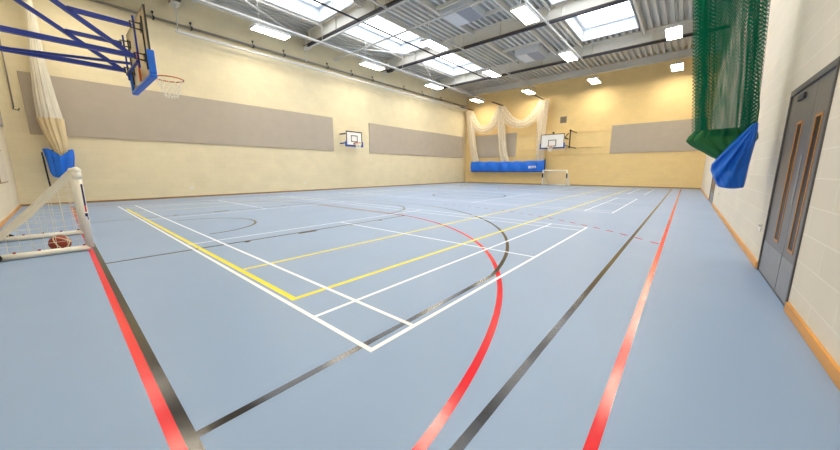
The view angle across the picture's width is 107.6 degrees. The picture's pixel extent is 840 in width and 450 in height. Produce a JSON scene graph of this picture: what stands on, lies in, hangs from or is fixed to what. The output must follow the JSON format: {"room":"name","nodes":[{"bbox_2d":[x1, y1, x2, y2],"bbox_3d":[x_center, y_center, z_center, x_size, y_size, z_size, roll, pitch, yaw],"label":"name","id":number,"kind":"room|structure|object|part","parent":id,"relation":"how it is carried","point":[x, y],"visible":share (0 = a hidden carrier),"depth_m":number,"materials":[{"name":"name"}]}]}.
{"room":"sports hall","nodes":[
{"label":"sports hall","id":0,"kind":"room"},
{"bbox_2d":[0,126,19,222],"bbox_3d":[-7.035,-4.423,3.892,18.275,10.000,0.250,8,13,40],"label":"wall","id":1,"kind":"structure","parent":0,"point":[9,198],"depth_m":9.21,"materials":[{"name":"beige paint"}]},
{"bbox_2d":[0,112,3,126],"bbox_3d":[-11.232,-3.775,7.860,6.000,1.910,0.050,8,13,40],"label":"acoustic panel","id":2,"kind":"object","parent":1,"relation":"attached to","point":[1,121],"visible":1,"depth_m":9.72,"materials":[{"name":"grey fabric"}]},
{"bbox_2d":[0,150,7,183],"bbox_3d":[-11.238,-1.583,8.238,1.800,0.900,0.025,8,13,40],"label":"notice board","id":3,"kind":"object","parent":1,"relation":"attached to","point":[3,175],"visible":1,"depth_m":8.38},
{"bbox_2d":[0,204,21,228],"bbox_3d":[-6.942,0.342,4.839,18.275,0.085,0.020,8,13,40],"label":"baseboard","id":4,"kind":"structure","parent":1,"relation":"attached to","point":[14,211],"depth_m":7.98,"materials":[{"name":"brown wood"}]},
{"bbox_2d":[0,0,183,98],"bbox_3d":[-5.874,-3.484,5.186,1.970,2.104,2.946,8,13,40],"label":"basketball hoop","id":5,"kind":"object","parent":1,"relation":"attached to","point":[142,72],"visible":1,"depth_m":5.35,"materials":[{"name":"blue metal"}]},
{"bbox_3d":[-6.596,-2.961,5.382,0.072,0.072,2.120,8,13,40],"label":"frame","id":6,"kind":"part","parent":5,"relation":"part of","materials":[{"name":"blue metal"}]},
{"bbox_3d":[-5.685,-2.826,4.613,0.072,0.072,2.120,8,13,40],"label":"frame","id":7,"kind":"part","parent":5,"relation":"part of","materials":[{"name":"blue metal"}]},
{"bbox_3d":[-5.887,-3.342,6.155,0.028,0.840,0.028,8,13,40],"label":"board post","id":8,"kind":"part","parent":5,"relation":"part of","materials":[{"name":"blue metal"}]},
{"bbox_3d":[-5.945,-3.341,6.321,0.020,0.860,0.022,8,13,40],"label":"board rail","id":9,"kind":"part","parent":5,"relation":"part of","materials":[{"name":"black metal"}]},
{"bbox_3d":[-4.976,-3.207,5.386,0.028,0.840,0.028,8,13,40],"label":"board post","id":10,"kind":"part","parent":5,"relation":"part of","materials":[{"name":"blue metal"}]},
{"bbox_3d":[-5.379,-3.029,5.877,0.070,0.520,0.032,8,13,40],"label":"rim plate","id":11,"kind":"part","parent":5,"relation":"part of","materials":[{"name":"orange paint"}]},
{"bbox_3d":[-5.347,-3.263,5.849,1.870,1.110,0.028,8,13,40],"label":"edge frame","id":12,"kind":"part","parent":5,"relation":"part of","materials":[{"name":"black metal"}]},
{"bbox_3d":[-4.806,-3.172,5.360,0.020,0.860,0.022,8,13,40],"label":"board rail","id":13,"kind":"part","parent":5,"relation":"part of","materials":[{"name":"black metal"}]},
{"bbox_2d":[0,0,466,203],"bbox_3d":[-4.706,-7.378,20.587,0.250,10.000,29.030,8,13,40],"label":"wall","id":14,"kind":"structure","parent":0,"point":[111,169],"depth_m":14.82,"materials":[{"name":"beige paint"}]},
{"bbox_2d":[0,40,19,110],"bbox_3d":[-13.617,-5.368,10.114,0.090,3.053,0.164,8,13,40],"label":"pole","id":15,"kind":"object","parent":14,"relation":"attached to","point":[0,40],"visible":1,"depth_m":10.16,"materials":[{"name":"grey metal"}]},
{"bbox_2d":[17,71,333,150],"bbox_3d":[-9.529,-4.979,15.059,0.050,2.050,12.250,8,13,40],"label":"acoustic panel","id":16,"kind":"object","parent":14,"relation":"attached to","point":[88,108],"visible":1,"depth_m":13.45,"materials":[{"name":"grey fabric"}]},
{"bbox_2d":[21,182,463,205],"bbox_3d":[-4.598,-2.572,21.347,0.020,0.070,28.490,8,13,40],"label":"baseboard","id":17,"kind":"structure","parent":14,"relation":"attached to","point":[451,182],"depth_m":14.96,"materials":[{"name":"brown wood"}]},
{"bbox_2d":[88,0,466,107],"bbox_3d":[-4.553,-9.939,19.998,0.160,0.330,28.330,8,13,40],"label":"pipe","id":18,"kind":"object","parent":14,"relation":"attached to","point":[283,54],"visible":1,"depth_m":15.25,"materials":[{"name":"grey metal"}]},
{"bbox_2d":[190,0,467,94],"bbox_3d":[-4.569,-11.158,19.796,0.120,0.320,28.530,8,13,40],"label":"trim","id":19,"kind":"structure","parent":14,"relation":"attached to","point":[212,1],"depth_m":16.79,"materials":[{"name":"grey metal"}]},
{"bbox_2d":[340,131,362,148],"bbox_3d":[-4.327,-5.519,20.059,1.419,1.118,1.380,8,13,40],"label":"basketball hoop","id":20,"kind":"object","parent":14,"relation":"attached to","point":[353,139],"visible":1,"depth_m":19.90,"materials":[{"name":"white metal"}]},
{"bbox_2d":[369,123,462,157],"bbox_3d":[0.367,-6.999,26.431,0.050,2.050,12.230,8,13,40],"label":"acoustic panel","id":21,"kind":"object","parent":14,"relation":"attached to","point":[383,139],"visible":1,"depth_m":25.21,"materials":[{"name":"grey fabric"}]},
{"bbox_2d":[0,182,839,449],"bbox_3d":[2.333,-1.413,15.521,18.775,0.202,29.030,8,13,40],"label":"floor","id":22,"kind":"structure","parent":0,"point":[448,316],"depth_m":2.43,"materials":[{"name":"blue plastic"}]},
{"bbox_2d":[0,167,94,261],"bbox_3d":[-6.193,-0.279,4.926,2.102,1.275,1.120,8,13,40],"label":"goal","id":23,"kind":"object","parent":22,"relation":"on","point":[73,174],"visible":1,"depth_m":4.62,"materials":[{"name":"white plastic"}]},
{"bbox_3d":[-6.586,-0.448,5.914,0.088,1.175,0.090,8,13,40],"label":"post","id":24,"kind":"part","parent":23,"relation":"part of","materials":[{"name":"white plastic"}]},
{"bbox_3d":[-5.143,-0.234,4.696,0.088,1.175,0.090,8,13,40],"label":"post","id":25,"kind":"part","parent":23,"relation":"part of","materials":[{"name":"white plastic"}]},
{"bbox_2d":[48,235,71,248],"bbox_3d":[-5.559,0.277,4.749,0.244,0.241,0.245,8,13,40],"label":"basketball","id":26,"kind":"object","parent":22,"relation":"on","point":[59,238],"visible":0.68,"depth_m":4.67,"materials":[{"name":"rubber"}]},
{"bbox_2d":[541,170,569,185],"bbox_3d":[11.291,-3.921,25.458,2.000,1.263,1.117,8,13,40],"label":"goal","id":27,"kind":"object","parent":22,"relation":"on","point":[543,171],"visible":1,"depth_m":25.43,"materials":[{"name":"white plastic"}]},
{"bbox_2d":[215,0,731,90],"bbox_3d":[2.324,-10.471,13.920,18.775,0.360,29.030,8,13,40],"label":"ceiling","id":28,"kind":"structure","parent":0,"point":[655,13],"depth_m":17.63,"materials":[{"name":"grey metal"}]},
{"bbox_2d":[168,0,180,7],"bbox_3d":[-3.606,-8.675,7.208,18.275,0.826,0.320,8,13,40],"label":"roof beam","id":29,"kind":"structure","parent":28,"relation":"attached to","point":[171,2],"depth_m":12.92,"materials":[{"name":"metal"}]},
{"bbox_2d":[174,0,467,110],"bbox_3d":[-2.785,-10.602,21.352,0.080,1.940,23.030,8,13,40],"label":"rail","id":30,"kind":"object","parent":29,"relation":"hanging from","point":[177,30],"visible":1,"depth_m":16.68,"materials":[{"name":"white metal"}]},
{"bbox_3d":[-10.212,-9.125,12.810,0.037,1.860,0.037,3,11,18],"label":"drop rod","id":31,"kind":"part","parent":30,"relation":"part of","materials":[{"name":"white metal"}]},
{"bbox_2d":[264,0,352,22],"bbox_3d":[-5.902,-10.414,13.010,2.900,0.780,5.450,8,13,40],"label":"window","id":32,"kind":"structure","parent":28,"relation":"attached to","point":[310,9],"depth_m":15.25,"materials":[{"name":"white"}]},
{"bbox_3d":[-5.902,-10.680,12.963,2.800,0.080,5.350,8,13,40],"label":"frame","id":33,"kind":"part","parent":32,"relation":"part of","materials":[{"name":"white metal"}]},
{"bbox_3d":[-5.902,-10.735,12.954,2.800,0.028,5.350,8,13,40],"label":"pane","id":34,"kind":"part","parent":32,"relation":"part of","materials":[{"name":"white glass"}]},
{"bbox_2d":[196,0,485,102],"bbox_3d":[-3.040,-10.390,18.435,0.600,1.560,28.180,8,13,40],"label":"lighting trunking","id":35,"kind":"object","parent":28,"relation":"hanging from","point":[201,1],"depth_m":15.61,"materials":[{"name":"white metal"}]},
{"bbox_2d":[251,28,286,39],"bbox_3d":[-6.984,-8.874,14.258,0.260,0.024,1.556,8,13,40],"label":"diffuser","id":36,"kind":"object","parent":35,"relation":"attached to","point":[255,29],"depth_m":14.21,"materials":[{"name":"white plastic"}]},
{"bbox_3d":[-6.872,-8.998,14.139,0.600,0.320,1.600,8,13,40],"label":"ceiling light","id":37,"kind":"part","parent":35,"relation":"part of","materials":[{"name":"white plastic"}]},
{"bbox_2d":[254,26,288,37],"bbox_3d":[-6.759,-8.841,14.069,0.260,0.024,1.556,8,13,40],"label":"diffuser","id":38,"kind":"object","parent":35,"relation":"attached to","point":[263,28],"depth_m":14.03,"materials":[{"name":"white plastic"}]},
{"bbox_2d":[303,0,408,50],"bbox_3d":[0.168,-8.849,11.650,17.675,0.060,0.070,8,13,40],"label":"cross trunking","id":39,"kind":"object","parent":35,"relation":"attached to","point":[403,1],"visible":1,"depth_m":14.02,"materials":[{"name":"white metal"}]},
{"bbox_2d":[360,63,380,69],"bbox_3d":[-3.015,-9.685,18.819,0.260,0.024,1.556,8,13,40],"label":"diffuser","id":40,"kind":"object","parent":35,"relation":"attached to","point":[363,64],"depth_m":18.73,"materials":[{"name":"white plastic"}]},
{"bbox_3d":[-2.903,-9.808,18.700,0.600,0.320,1.600,8,13,40],"label":"ceiling light","id":41,"kind":"part","parent":35,"relation":"part of","materials":[{"name":"white plastic"}]},
{"bbox_2d":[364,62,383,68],"bbox_3d":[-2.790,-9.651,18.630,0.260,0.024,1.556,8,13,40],"label":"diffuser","id":42,"kind":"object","parent":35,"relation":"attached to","point":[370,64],"depth_m":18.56,"materials":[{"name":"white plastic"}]},
{"bbox_2d":[334,0,485,59],"bbox_3d":[1.470,-9.115,13.146,17.675,0.060,0.070,8,13,40],"label":"cross trunking","id":43,"kind":"object","parent":35,"relation":"attached to","point":[479,1],"visible":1,"depth_m":14.41,"materials":[{"name":"white metal"}]},
{"bbox_3d":[1.066,-10.618,23.261,0.600,0.320,1.600,8,13,40],"label":"ceiling light","id":44,"kind":"part","parent":35,"relation":"part of","materials":[{"name":"white plastic"}]},
{"bbox_3d":[5.165,-11.455,27.971,0.600,0.320,1.600,8,13,40],"label":"ceiling light","id":45,"kind":"part","parent":35,"relation":"part of","materials":[{"name":"white plastic"}]},
{"bbox_2d":[303,0,402,49],"bbox_3d":[0.360,-9.469,11.768,18.275,0.859,0.350,8,13,40],"label":"roof beam","id":46,"kind":"structure","parent":28,"relation":"attached to","point":[338,22],"depth_m":15.10,"materials":[{"name":"metal"}]},
{"bbox_2d":[243,0,303,40],"bbox_3d":[-7.399,-9.965,14.359,0.090,0.256,6.135,3,10,16],"label":"rod","id":47,"kind":"object","parent":46,"relation":"attached to","point":[246,1],"visible":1,"depth_m":14.69,"materials":[{"name":"white metal"}]},
{"bbox_2d":[344,16,427,54],"bbox_3d":[-1.917,-11.227,17.590,2.900,0.780,5.400,8,13,40],"label":"window","id":48,"kind":"structure","parent":28,"relation":"attached to","point":[360,31],"depth_m":18.77,"materials":[{"name":"white glass"}]},
{"bbox_3d":[-1.917,-11.548,17.533,2.800,0.028,5.300,8,13,40],"label":"pane","id":49,"kind":"part","parent":48,"relation":"part of","materials":[{"name":"white"}]},
{"bbox_3d":[-1.917,-11.493,17.543,2.800,0.080,5.300,8,13,40],"label":"frame","id":50,"kind":"part","parent":48,"relation":"part of","materials":[{"name":"white metal"}]},
{"bbox_2d":[331,0,535,94],"bbox_3d":[0.605,-9.850,15.359,0.600,1.560,28.180,8,13,40],"label":"lighting trunking","id":51,"kind":"object","parent":28,"relation":"hanging from","point":[373,1],"depth_m":15.85,"materials":[{"name":"white metal"}]},
{"bbox_2d":[332,0,346,5],"bbox_3d":[-3.339,-8.334,11.182,0.260,0.024,1.556,8,13,40],"label":"diffuser","id":52,"kind":"object","parent":51,"relation":"attached to","point":[341,2],"depth_m":11.60,"materials":[{"name":"white plastic"}]},
{"bbox_3d":[-3.227,-8.556,11.045,0.600,0.520,1.600,8,13,40],"label":"ceiling light","id":53,"kind":"part","parent":51,"relation":"part of","materials":[{"name":"white plastic"}]},
{"bbox_2d":[421,41,442,51],"bbox_3d":[0.630,-9.145,15.743,0.260,0.024,1.556,8,13,40],"label":"diffuser","id":54,"kind":"object","parent":51,"relation":"attached to","point":[426,43],"depth_m":15.72,"materials":[{"name":"white plastic"}]},
{"bbox_3d":[0.742,-9.366,15.606,0.600,0.520,1.600,8,13,40],"label":"ceiling light","id":55,"kind":"part","parent":51,"relation":"part of","materials":[{"name":"white plastic"}]},
{"bbox_2d":[426,40,446,49],"bbox_3d":[0.855,-9.111,15.554,0.260,0.024,1.556,8,13,40],"label":"diffuser","id":56,"kind":"object","parent":51,"relation":"attached to","point":[434,43],"depth_m":15.52,"materials":[{"name":"white plastic"}]},
{"bbox_3d":[4.711,-10.177,20.167,0.600,0.520,1.600,8,13,40],"label":"ceiling light","id":57,"kind":"part","parent":51,"relation":"part of","materials":[{"name":"white plastic"}]},
{"bbox_3d":[8.810,-11.014,24.878,0.600,0.520,1.600,8,13,40],"label":"ceiling light","id":58,"kind":"part","parent":51,"relation":"part of","materials":[{"name":"white plastic"}]},
{"bbox_2d":[254,0,645,78],"bbox_3d":[1.769,-10.291,14.515,12.950,0.200,18.310,8,13,40],"label":"joist","id":59,"kind":"object","parent":28,"relation":"attached to","point":[502,6],"visible":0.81,"depth_m":16.48,"materials":[{"name":"metal"}]},
{"bbox_2d":[312,0,485,78],"bbox_3d":[-0.755,-10.258,16.718,0.080,0.648,17.650,8,13,40],"label":"pipe","id":60,"kind":"object","parent":59,"relation":"hanging from","point":[319,2],"visible":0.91,"depth_m":15.62,"materials":[{"name":"grey metal"}]},
{"bbox_2d":[421,53,482,75],"bbox_3d":[2.036,-12.034,22.132,2.900,0.780,5.450,8,13,40],"label":"window","id":61,"kind":"structure","parent":28,"relation":"attached to","point":[439,64],"depth_m":23.83,"materials":[{"name":"white"}]},
{"bbox_3d":[2.035,-12.300,22.085,2.800,0.080,5.350,8,13,40],"label":"frame","id":62,"kind":"part","parent":61,"relation":"part of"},
{"bbox_3d":[2.035,-12.355,22.075,2.800,0.028,5.350,8,13,40],"label":"pane","id":63,"kind":"part","parent":61,"relation":"part of","materials":[{"name":"white"}]},
{"bbox_2d":[439,0,484,26],"bbox_3d":[2.054,-10.310,14.966,1.600,0.320,1.600,8,13,40],"label":"ceiling vent","id":64,"kind":"object","parent":28,"relation":"in","point":[473,13],"visible":0.88,"depth_m":14.77,"materials":[{"name":"grey metal"}]},
{"bbox_3d":[1.758,-10.208,15.242,0.760,0.013,1.520,8,13,40],"label":"pale panel","id":65,"kind":"part","parent":64,"relation":"part of","materials":[{"name":"white metal"}]},
{"bbox_2d":[382,0,629,73],"bbox_3d":[4.303,-10.274,16.299,18.275,0.859,0.350,8,13,40],"label":"roof beam","id":66,"kind":"structure","parent":28,"relation":"attached to","point":[567,9],"depth_m":16.19,"materials":[{"name":"metal"}]},
{"bbox_2d":[319,44,413,55],"bbox_3d":[-3.316,-10.759,18.823,6.263,0.256,0.090,-4,11,-22],"label":"rod","id":67,"kind":"object","parent":66,"relation":"attached to","point":[319,44],"visible":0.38,"depth_m":18.97,"materials":[{"name":"white metal"}]},
{"bbox_2d":[515,43,547,62],"bbox_3d":[7.173,-11.070,19.806,1.500,0.520,1.600,8,13,40],"label":"ceiling vent","id":68,"kind":"object","parent":28,"relation":"in","point":[535,52],"visible":0.92,"depth_m":19.47,"materials":[{"name":"grey metal"}]},
{"bbox_3d":[6.896,-10.866,20.083,0.710,0.013,1.520,8,13,40],"label":"pale panel","id":69,"kind":"part","parent":68,"relation":"part of","materials":[{"name":"white metal"}]},
{"bbox_2d":[510,0,600,83],"bbox_3d":[4.197,-9.318,12.328,0.600,1.560,28.180,8,13,40],"label":"ceiling light","id":70,"kind":"object","parent":28,"relation":"hanging from","point":[523,11],"depth_m":13.72,"materials":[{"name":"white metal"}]},
{"bbox_2d":[512,9,531,24],"bbox_3d":[4.222,-8.612,12.712,0.260,0.024,1.556,8,13,40],"label":"diffuser","id":71,"kind":"object","parent":70,"relation":"attached to","point":[518,13],"depth_m":12.67,"materials":[{"name":"white plastic"}]},
{"bbox_2d":[518,6,538,21],"bbox_3d":[4.447,-8.579,12.522,0.260,0.024,1.556,8,13,40],"label":"diffuser","id":72,"kind":"object","parent":70,"relation":"attached to","point":[526,11],"depth_m":12.47,"materials":[{"name":"white plastic"}]},
{"bbox_3d":[4.197,-9.574,12.282,0.060,1.040,28.180,8,13,40],"label":"lighting trunking","id":73,"kind":"part","parent":70,"relation":"part of","materials":[{"name":"grey metal"}]},
{"bbox_2d":[559,53,571,61],"bbox_3d":[8.191,-9.422,17.273,0.260,0.024,1.556,8,13,40],"label":"diffuser","id":74,"kind":"object","parent":70,"relation":"attached to","point":[565,56],"depth_m":17.26,"materials":[{"name":"white plastic"}]},
{"bbox_3d":[8.303,-9.644,17.136,0.600,0.520,1.600,8,13,40],"label":"ceiling light","id":75,"kind":"part","parent":70,"relation":"part of","materials":[{"name":"white plastic"}]},
{"bbox_2d":[565,52,577,59],"bbox_3d":[8.416,-9.389,17.083,0.260,0.024,1.556,8,13,40],"label":"diffuser","id":76,"kind":"object","parent":70,"relation":"attached to","point":[570,55],"depth_m":17.12,"materials":[{"name":"white plastic"}]},
{"bbox_3d":[12.402,-10.481,21.846,0.600,0.520,1.600,8,13,40],"label":"ceiling light","id":77,"kind":"part","parent":70,"relation":"part of","materials":[{"name":"white plastic"}]},
{"bbox_2d":[548,0,564,4],"bbox_3d":[5.468,-10.133,11.358,2.850,0.780,5.400,8,13,40],"label":"window","id":78,"kind":"structure","parent":28,"relation":"attached to","point":[552,2],"depth_m":14.16,"materials":[{"name":"white glass"}]},
{"bbox_2d":[435,11,731,90],"bbox_3d":[8.323,-11.095,20.920,18.275,0.859,0.350,8,13,40],"label":"roof beam","id":79,"kind":"structure","parent":28,"relation":"attached to","point":[655,35],"depth_m":18.88,"materials":[{"name":"metal"}]},
{"bbox_2d":[564,0,639,41],"bbox_3d":[9.226,-10.900,15.675,2.850,0.780,4.850,8,13,40],"label":"window","id":80,"kind":"structure","parent":28,"relation":"attached to","point":[621,17],"depth_m":17.04,"materials":[{"name":"white glass"}]},
{"bbox_3d":[9.225,-11.166,15.629,2.750,0.080,4.750,8,13,40],"label":"frame","id":81,"kind":"part","parent":80,"relation":"part of","materials":[{"name":"white metal"}]},
{"bbox_3d":[9.225,-11.221,15.619,2.750,0.028,4.750,8,13,40],"label":"pane","id":82,"kind":"part","parent":80,"relation":"part of","materials":[{"name":"white"}]},
{"bbox_2d":[665,0,682,40],"bbox_3d":[11.773,-9.642,14.117,0.600,1.560,1.600,8,13,40],"label":"ceiling light","id":83,"kind":"object","parent":28,"relation":"hanging from","point":[675,31],"visible":0.97,"depth_m":14.05,"materials":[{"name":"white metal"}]},
{"bbox_2d":[666,28,673,39],"bbox_3d":[11.661,-8.908,14.344,0.260,0.024,1.556,8,13,40],"label":"diffuser","id":84,"kind":"object","parent":83,"relation":"attached to","point":[669,31],"depth_m":14.25,"materials":[{"name":"white plastic"}]},
{"bbox_2d":[674,26,681,38],"bbox_3d":[11.886,-8.875,14.155,0.260,0.024,1.556,8,13,40],"label":"diffuser","id":85,"kind":"object","parent":83,"relation":"attached to","point":[677,29],"depth_m":14.15,"materials":[{"name":"white plastic"}]},
{"bbox_2d":[671,39,683,71],"bbox_3d":[15.872,-10.479,18.827,0.600,1.560,1.600,8,13,40],"label":"ceiling light","id":86,"kind":"object","parent":28,"relation":"hanging from","point":[677,66],"visible":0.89,"depth_m":18.78,"materials":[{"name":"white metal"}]},
{"bbox_2d":[671,64,676,70],"bbox_3d":[15.760,-9.745,19.055,0.260,0.024,1.556,8,13,40],"label":"diffuser","id":87,"kind":"object","parent":86,"relation":"attached to","point":[673,66],"depth_m":18.96,"materials":[{"name":"white plastic"}]},
{"bbox_2d":[677,63,682,69],"bbox_3d":[15.985,-9.712,18.865,0.260,0.024,1.556,8,13,40],"label":"diffuser","id":88,"kind":"object","parent":86,"relation":"attached to","point":[679,65],"depth_m":18.78,"materials":[{"name":"white plastic"}]},
{"bbox_3d":[9.590,-9.035,10.326,0.080,1.210,23.830,8,13,40],"label":"rail","id":89,"kind":"object","parent":28,"relation":"hanging from","visible":0},
{"bbox_2d":[686,0,770,188],"bbox_3d":[3.869,-3.874,3.952,0.582,6.725,1.363,-10,14,-44],"label":"net","id":90,"kind":"object","parent":89,"relation":"hanging from","point":[732,148],"visible":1,"depth_m":4.00,"materials":[{"name":"green fabric"}]},
{"bbox_3d":[-6.284,-7.640,4.306,17.800,2.050,0.080,8,13,40],"label":"rail","id":91,"kind":"object","parent":28,"relation":"hanging from","visible":0},
{"bbox_2d":[24,0,74,185],"bbox_3d":[-12.797,-4.432,10.551,0.668,6.411,0.600,-4,11,-22],"label":"curtain","id":92,"kind":"object","parent":91,"relation":"hanging from","point":[50,120],"visible":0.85,"depth_m":10.51,"materials":[{"name":"beige fabric"}]},
{"bbox_2d":[465,41,721,187],"bbox_3d":[11.691,-8.247,25.410,18.275,10.000,0.250,8,13,40],"label":"wall","id":93,"kind":"structure","parent":0,"point":[651,92],"depth_m":23.49,"materials":[{"name":"beige paint"}]},
{"bbox_2d":[475,133,516,157],"bbox_3d":[7.146,-7.522,29.293,4.200,2.130,0.050,8,13,40],"label":"acoustic panel","id":94,"kind":"object","parent":93,"relation":"attached to","point":[487,146],"visible":0.77,"depth_m":29.36,"materials":[{"name":"grey fabric"}]},
{"bbox_2d":[539,129,576,150],"bbox_3d":[10.864,-6.603,24.282,2.135,1.613,2.969,8,13,40],"label":"basketball hoop","id":95,"kind":"object","parent":93,"relation":"attached to","point":[548,141],"visible":1,"depth_m":23.67,"materials":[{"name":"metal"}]},
{"bbox_2d":[519,145,601,149],"bbox_3d":[11.476,-6.438,25.718,6.600,0.090,0.050,8,13,40],"label":"batten","id":96,"kind":"object","parent":93,"relation":"attached to","point":[600,145],"visible":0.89,"depth_m":24.64,"materials":[{"name":"beige paint"}]},
{"bbox_2d":[520,129,603,136],"bbox_3d":[11.474,-7.619,25.509,6.600,0.090,0.050,8,13,40],"label":"batten","id":97,"kind":"object","parent":93,"relation":"attached to","point":[599,129],"visible":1,"depth_m":25.00,"materials":[{"name":"beige paint"}]},
{"bbox_2d":[517,152,608,155],"bbox_3d":[11.595,-5.900,25.720,7.300,0.070,0.035,8,13,40],"label":"batten","id":98,"kind":"object","parent":93,"relation":"attached to","point":[605,152],"visible":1,"depth_m":25.38,"materials":[{"name":"beige paint"}]},
{"bbox_2d":[560,116,566,122],"bbox_3d":[11.722,-8.601,25.116,0.500,0.500,0.055,8,13,40],"label":"air vent","id":99,"kind":"object","parent":93,"relation":"in","point":[562,119],"visible":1,"depth_m":25.08,"materials":[{"name":"grey metal"}]},
{"bbox_2d":[466,182,699,188],"bbox_3d":[11.608,-3.438,26.156,18.275,0.070,0.020,8,13,40],"label":"baseboard","id":100,"kind":"structure","parent":93,"relation":"attached to","point":[466,182],"depth_m":23.64,"materials":[{"name":"brown wood"}]},
{"bbox_2d":[467,43,722,96],"bbox_3d":[11.580,-11.902,24.543,18.155,0.500,0.220,8,13,40],"label":"trim","id":101,"kind":"structure","parent":93,"relation":"attached to","point":[686,53],"depth_m":23.14,"materials":[{"name":"grey metal"}]},
{"bbox_2d":[609,119,705,153],"bbox_3d":[16.388,-6.143,21.496,5.260,2.050,0.050,8,13,40],"label":"acoustic panel","id":102,"kind":"object","parent":93,"relation":"attached to","point":[662,136],"visible":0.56,"depth_m":21.53,"materials":[{"name":"grey fabric"}]},
{"bbox_3d":[9.769,-10.367,25.034,0.080,0.070,2.210,8,13,40],"label":"rail","id":103,"kind":"object","parent":93,"relation":"attached to","visible":0},
{"bbox_2d":[466,99,549,171],"bbox_3d":[7.529,-7.824,28.126,8.051,5.850,0.413,8,13,40],"label":"net","id":104,"kind":"object","parent":103,"relation":"hanging from","point":[479,166],"visible":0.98,"depth_m":27.82,"materials":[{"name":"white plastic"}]},
{"bbox_2d":[701,0,839,366],"bbox_3d":[9.362,-5.293,8.715,0.250,10.000,29.030,8,13,40],"label":"wall","id":105,"kind":"structure","parent":0,"point":[803,37],"depth_m":3.13,"materials":[{"name":"beige paint"}]},
{"bbox_2d":[709,159,715,202],"bbox_3d":[11.170,-1.867,11.542,0.176,2.105,2.000,8,13,40],"label":"door","id":106,"kind":"structure","parent":105,"relation":"in","point":[713,181],"depth_m":11.81,"materials":[{"name":"grey laminate"}]},
{"bbox_2d":[700,188,839,390],"bbox_3d":[9.264,-0.525,9.648,0.022,0.085,28.490,8,13,40],"label":"baseboard","id":107,"kind":"structure","parent":105,"relation":"attached to","point":[828,363],"depth_m":2.22,"materials":[{"name":"orange wood"}]},
{"bbox_2d":[757,56,839,306],"bbox_3d":[3.779,-0.358,3.049,0.176,2.105,1.480,8,13,40],"label":"door","id":108,"kind":"structure","parent":105,"relation":"in","point":[810,103],"depth_m":2.97,"materials":[{"name":"grey laminate"}]},
{"bbox_3d":[3.884,0.420,3.419,0.003,0.365,0.898,8,13,40],"label":"kick plate","id":109,"kind":"part","parent":108,"relation":"part of","materials":[{"name":"silver metal"}]},
{"bbox_3d":[3.426,0.513,2.892,0.003,0.365,0.458,8,13,40],"label":"kick plate","id":110,"kind":"part","parent":108,"relation":"part of","materials":[{"name":"silver metal"}]},
{"bbox_3d":[3.828,-0.432,3.194,0.006,1.192,0.152,8,13,40],"label":"vision pane","id":111,"kind":"part","parent":108,"relation":"part of","materials":[{"name":"clear glass"}]},
{"bbox_3d":[3.619,-0.430,2.955,0.003,0.480,0.065,8,13,40],"label":"push plate","id":112,"kind":"part","parent":108,"relation":"part of","materials":[{"name":"silver metal"}]},
{"bbox_3d":[3.434,-0.351,2.741,0.006,1.192,0.152,8,13,40],"label":"vision pane","id":113,"kind":"part","parent":108,"relation":"part of","materials":[{"name":"clear glass"}]}
]}

